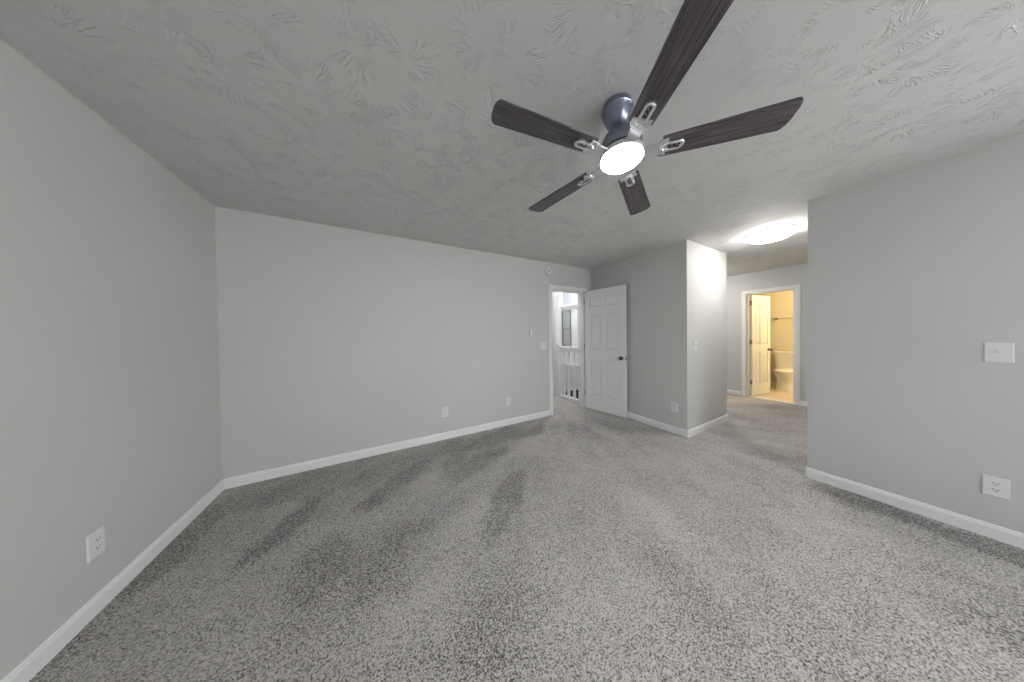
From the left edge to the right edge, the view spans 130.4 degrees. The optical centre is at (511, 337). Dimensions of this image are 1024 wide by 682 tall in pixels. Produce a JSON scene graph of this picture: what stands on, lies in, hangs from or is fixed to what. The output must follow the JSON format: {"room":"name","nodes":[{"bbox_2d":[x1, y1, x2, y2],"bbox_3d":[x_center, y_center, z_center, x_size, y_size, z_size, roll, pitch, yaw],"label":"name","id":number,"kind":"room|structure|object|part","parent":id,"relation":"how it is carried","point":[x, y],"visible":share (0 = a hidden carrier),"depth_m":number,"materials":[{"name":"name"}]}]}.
{"room":"empty bedroom","nodes":[
{"label":"empty bedroom","id":0,"kind":"room"},
{"bbox_2d":[0,38,222,680],"bbox_3d":[-1.045,0.113,-0.747,0.120,2.440,6.549,-1,1,-29],"label":"wall","id":1,"kind":"structure","parent":0,"point":[110,405],"depth_m":1.12,"materials":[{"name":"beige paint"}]},
{"bbox_2d":[86,526,104,562],"bbox_3d":[-2.002,0.996,1.141,0.009,0.122,0.078,-1,1,-29],"label":"wall outlet","id":2,"kind":"object","parent":1,"relation":"attached to","point":[95,542],"visible":1,"depth_m":1.13,"materials":[{"name":"white plastic"}]},
{"bbox_2d":[93,535,101,543],"bbox_3d":[-2.000,0.976,1.142,0.003,0.027,0.034,-1,1,-29],"label":"socket","id":3,"kind":"object","parent":2,"relation":"attached to","point":[97,539],"depth_m":1.14,"materials":[{"name":"grey plastic"}]},
{"bbox_2d":[94,543,101,551],"bbox_3d":[-1.999,1.015,1.142,0.003,0.027,0.034,-1,1,-29],"label":"socket","id":4,"kind":"object","parent":2,"relation":"attached to","point":[97,546],"depth_m":1.14,"materials":[{"name":"grey plastic"}]},
{"bbox_2d":[0,479,223,681],"bbox_3d":[-0.970,1.288,-0.700,0.013,0.088,6.309,-1,1,-29],"label":"baseboard","id":5,"kind":"structure","parent":1,"relation":"attached to","point":[35,661],"depth_m":1.14,"materials":[{"name":"white wood"}]},
{"bbox_2d":[215,206,590,479],"bbox_3d":[-0.528,0.057,3.218,4.638,2.440,0.120,-1,1,-29],"label":"wall","id":6,"kind":"structure","parent":0,"point":[333,340],"depth_m":2.54,"materials":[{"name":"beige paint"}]},
{"bbox_2d":[224,410,549,488],"bbox_3d":[-0.525,1.234,3.148,4.505,0.088,0.013,-1,1,-29],"label":"baseboard","id":7,"kind":"structure","parent":6,"relation":"attached to","point":[231,482],"depth_m":2.54,"materials":[{"name":"white wood"}]},
{"bbox_2d":[442,407,447,416],"bbox_3d":[-0.841,0.944,2.974,0.078,0.122,0.009,-1,1,-29],"label":"wall outlet","id":8,"kind":"object","parent":6,"relation":"attached to","point":[445,409],"visible":1,"depth_m":2.97,"materials":[{"name":"white plastic"}]},
{"bbox_2d":[506,397,510,405],"bbox_3d":[-0.053,0.928,3.412,0.078,0.122,0.009,-1,1,-29],"label":"wall outlet","id":9,"kind":"object","parent":6,"relation":"attached to","point":[508,399],"visible":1,"depth_m":3.41,"materials":[{"name":"white plastic"}]},
{"bbox_2d":[540,342,545,349],"bbox_3d":[0.495,0.133,3.709,0.118,0.122,0.017,-1,1,-29],"label":"light switch","id":10,"kind":"object","parent":6,"relation":"attached to","point":[542,344],"visible":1,"depth_m":3.70,"materials":[{"name":"white plastic"}]},
{"bbox_2d":[545,267,550,274],"bbox_3d":[0.578,-1.046,3.738,0.124,0.124,0.037,-1,1,-29],"label":"smoke detector","id":11,"kind":"object","parent":6,"relation":"attached to","point":[547,269],"visible":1,"depth_m":3.72,"materials":[{"name":"white plastic"}]},
{"bbox_2d":[548,284,586,415],"bbox_3d":[0.922,0.201,4.036,0.845,2.090,0.178,-1,1,-29],"label":"door frame","id":12,"kind":"structure","parent":6,"relation":"attached to","point":[556,288],"depth_m":4.14,"materials":[{"name":"white wood"}]},
{"bbox_2d":[0,0,1023,276],"bbox_3d":[2.289,-1.228,1.100,7.791,0.100,6.549,-1,1,-29],"label":"ceiling","id":13,"kind":"structure","parent":0,"point":[373,116],"depth_m":1.14,"materials":[{"name":"grey paint"}]},
{"bbox_2d":[491,0,802,214],"bbox_3d":[0.570,-0.991,1.120,1.169,0.321,1.222,-1,1,18],"label":"ceiling fan","id":14,"kind":"object","parent":13,"relation":"hanging from","point":[622,148],"visible":1,"depth_m":1.00,"materials":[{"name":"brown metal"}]},
{"bbox_3d":[0.145,-0.887,1.012,0.469,0.006,0.127,3,7,-18],"label":"blade","id":15,"kind":"part","parent":14,"relation":"part of","materials":[{"name":"black wood"}]},
{"bbox_3d":[0.289,-0.873,1.459,0.127,0.006,0.469,-10,7,-35],"label":"blade","id":16,"kind":"part","parent":14,"relation":"part of","materials":[{"name":"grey wood"}]},
{"bbox_2d":[601,143,643,173],"bbox_3d":[0.524,-0.844,1.135,0.186,0.025,0.186,1,-2,-29],"label":"diffuser","id":17,"kind":"object","parent":14,"relation":"attached to","point":[618,158],"depth_m":1.11,"materials":[{"name":"white glass"}]},
{"bbox_3d":[0.759,-0.871,1.460,0.127,0.006,0.469,-12,-7,35],"label":"blade","id":18,"kind":"part","parent":14,"relation":"part of","materials":[{"name":"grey wood"}]},
{"bbox_3d":[0.526,-0.892,0.737,0.127,0.006,0.469,10,-4,1],"label":"blade","id":19,"kind":"part","parent":14,"relation":"part of","materials":[{"name":"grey wood"}]},
{"bbox_3d":[0.905,-0.882,1.014,0.469,0.006,0.127,-2,-12,18],"label":"blade","id":20,"kind":"part","parent":14,"relation":"part of","materials":[{"name":"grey wood"}]},
{"bbox_2d":[745,225,796,243],"bbox_3d":[2.984,-1.145,2.741,0.410,0.125,0.410,-1,1,-29],"label":"ceiling light","id":21,"kind":"object","parent":13,"relation":"attached to","point":[768,235],"visible":1,"depth_m":2.65,"materials":[{"name":"white glass"}]},
{"bbox_2d":[29,385,1023,681],"bbox_3d":[2.843,1.302,1.947,9.488,0.124,7.470,-1,1,-29],"label":"floor","id":22,"kind":"structure","parent":0,"point":[576,543],"depth_m":1.28,"materials":[{"name":"grey carpet"}]},
{"bbox_2d":[552,291,559,394],"bbox_3d":[0.945,-0.317,5.049,0.124,3.100,0.124,-1,1,-29],"label":"square column","id":23,"kind":"structure","parent":22,"relation":"on","point":[556,296],"depth_m":5.02,"materials":[{"name":"white"}]},
{"bbox_2d":[556,344,578,402],"bbox_3d":[1.143,0.693,4.660,0.094,1.085,0.720,-1,1,-29],"label":"stair railing","id":24,"kind":"object","parent":22,"relation":"on","point":[561,350],"visible":0.8,"depth_m":4.79,"materials":[{"name":"white wood"}]},
{"bbox_3d":[0.991,0.704,4.934,0.076,1.060,0.076,-1,1,-29],"label":"newel post","id":25,"kind":"part","parent":24,"relation":"part of","materials":[{"name":"white wood"}]},
{"bbox_3d":[1.157,0.243,4.618,0.070,0.105,0.635,-1,1,-29],"label":"handrail","id":26,"kind":"part","parent":24,"relation":"part of","materials":[{"name":"white wood"}]},
{"bbox_3d":[1.171,1.208,4.630,0.070,0.055,0.635,-1,1,-29],"label":"shoe rail","id":27,"kind":"part","parent":24,"relation":"part of","materials":[{"name":"white wood"}]},
{"bbox_2d":[748,396,792,403],"bbox_3d":[4.860,1.179,4.456,0.055,0.012,0.603,-1,1,-29],"label":"threshold","id":28,"kind":"object","parent":22,"relation":"on","point":[748,396],"visible":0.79,"depth_m":4.45,"materials":[{"name":"white wood"}]},
{"bbox_2d":[773,351,792,391],"bbox_3d":[6.035,0.744,5.190,0.703,0.822,0.500,-1,1,-29],"label":"toilet","id":29,"kind":"object","parent":22,"relation":"on","point":[783,372],"visible":0.59,"depth_m":5.18,"materials":[{"name":"white ceramic"}]},
{"bbox_3d":[6.241,0.349,5.302,0.220,0.042,0.500,-1,1,-29],"label":"tank lid","id":30,"kind":"part","parent":29,"relation":"part of","materials":[{"name":"white ceramic"}]},
{"bbox_3d":[5.981,0.724,5.159,0.580,0.026,0.384,-1,1,-29],"label":"lid","id":31,"kind":"part","parent":29,"relation":"part of","materials":[{"name":"white ceramic"}]},
{"bbox_3d":[6.246,0.562,5.306,0.200,0.385,0.470,-1,1,-29],"label":"tank","id":32,"kind":"part","parent":29,"relation":"part of","materials":[{"name":"white ceramic"}]},
{"bbox_2d":[552,292,577,393],"bbox_3d":[0.763,0.278,5.637,3.800,4.300,2.891,-1,1,-29],"label":"wall","id":33,"kind":"structure","parent":0,"point":[565,298],"depth_m":6.55,"materials":[{"name":"white paint"}]},
{"bbox_2d":[562,310,570,346],"bbox_3d":[1.541,-0.231,6.668,0.050,1.030,0.340,-1,1,-29],"label":"window","id":34,"kind":"structure","parent":33,"relation":"in","point":[566,315],"depth_m":6.66,"materials":[{"name":"white glass"}]},
{"bbox_2d":[560,303,577,366],"bbox_3d":[1.940,-0.042,5.895,0.080,1.700,2.100,-1,1,-29],"label":"trim","id":35,"kind":"structure","parent":33,"relation":"attached to","point":[574,305],"depth_m":6.50,"materials":[{"name":"white wood"}]},
{"bbox_2d":[562,390,578,398],"bbox_3d":[1.432,1.739,5.621,1.300,0.680,2.120,-1,1,-29],"label":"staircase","id":36,"kind":"structure","parent":33,"relation":"attached to","point":[571,392],"depth_m":5.85,"materials":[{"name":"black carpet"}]},
{"bbox_2d":[727,263,807,400],"bbox_3d":[4.755,-0.036,4.605,0.120,2.440,2.829,-1,1,-29],"label":"wall","id":37,"kind":"structure","parent":0,"point":[795,274],"depth_m":4.60,"materials":[{"name":"beige paint"}]},
{"bbox_2d":[749,295,772,395],"bbox_3d":[5.048,0.163,4.814,0.606,2.000,0.159,-1,1,-18],"label":"door","id":38,"kind":"structure","parent":37,"relation":"in","point":[759,341],"depth_m":4.79,"materials":[{"name":"white paint"}]},
{"bbox_2d":[742,284,800,405],"bbox_3d":[4.839,0.137,4.440,0.139,2.095,0.757,-1,1,-29],"label":"door frame","id":39,"kind":"structure","parent":37,"relation":"attached to","point":[796,289],"depth_m":4.23,"materials":[{"name":"white wood"}]},
{"bbox_2d":[749,290,792,381],"bbox_3d":[6.423,-0.069,5.344,0.120,2.440,2.500,-1,1,-29],"label":"wall","id":40,"kind":"structure","parent":0,"point":[781,303],"depth_m":5.52,"materials":[{"name":"paint"}]},
{"bbox_2d":[591,133,1023,532],"bbox_3d":[3.449,0.018,1.751,1.130,2.440,6.309,-1,1,-29],"label":"wall","id":41,"kind":"structure","parent":0,"point":[912,271],"depth_m":1.73,"materials":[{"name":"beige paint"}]},
{"bbox_2d":[584,285,626,417],"bbox_3d":[1.500,0.220,3.852,0.159,2.015,0.730,-1,1,-38],"label":"door","id":42,"kind":"structure","parent":41,"relation":"in","point":[605,345],"depth_m":3.81,"materials":[{"name":"white paint"}]},
{"bbox_2d":[671,402,677,412],"bbox_3d":[2.093,0.905,3.052,0.009,0.122,0.078,-1,1,-29],"label":"wall outlet","id":43,"kind":"object","parent":41,"relation":"attached to","point":[674,406],"visible":1,"depth_m":3.05,"materials":[{"name":"white plastic"}]},
{"bbox_2d":[627,412,728,437],"bbox_3d":[2.303,1.185,3.857,1.156,0.088,1.522,-1,1,-29],"label":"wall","id":44,"kind":"structure","parent":41,"relation":"attached to","point":[696,430],"depth_m":3.19,"materials":[{"name":"white wood"}]},
{"bbox_2d":[693,341,696,350],"bbox_3d":[2.332,0.113,3.003,0.078,0.122,0.017,-1,1,-29],"label":"light switch","id":45,"kind":"object","parent":41,"relation":"attached to","point":[695,342],"visible":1,"depth_m":3.00,"materials":[{"name":"white plastic"}]},
{"bbox_2d":[981,474,1009,499],"bbox_3d":[2.980,0.923,1.458,0.009,0.122,0.078,-1,1,-29],"label":"wall outlet","id":46,"kind":"object","parent":41,"relation":"attached to","point":[991,485],"visible":1,"depth_m":1.46,"materials":[{"name":"white plastic"}]},
{"bbox_2d":[989,481,1001,486],"bbox_3d":[2.977,0.904,1.457,0.003,0.027,0.034,-1,1,-29],"label":"socket","id":47,"kind":"object","parent":46,"relation":"attached to","point":[991,483],"depth_m":1.46,"materials":[{"name":"grey plastic"}]},
{"bbox_2d":[989,487,1001,492],"bbox_3d":[2.978,0.943,1.457,0.003,0.027,0.034,-1,1,-29],"label":"socket","id":48,"kind":"object","parent":46,"relation":"attached to","point":[991,489],"depth_m":1.46,"materials":[{"name":"grey plastic"}]},
{"bbox_2d":[983,343,1013,362],"bbox_3d":[2.966,0.096,1.442,0.017,0.122,0.082,-1,1,-29],"label":"light switch","id":49,"kind":"object","parent":41,"relation":"attached to","point":[993,352],"visible":1,"depth_m":1.44,"materials":[{"name":"white plastic"}]},
{"bbox_2d":[727,389,1023,548],"bbox_3d":[4.292,1.176,2.225,3.046,0.088,6.309,-1,1,-29],"label":"baseboard","id":50,"kind":"structure","parent":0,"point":[983,528],"depth_m":1.65,"materials":[{"name":"white wood"}]}
]}

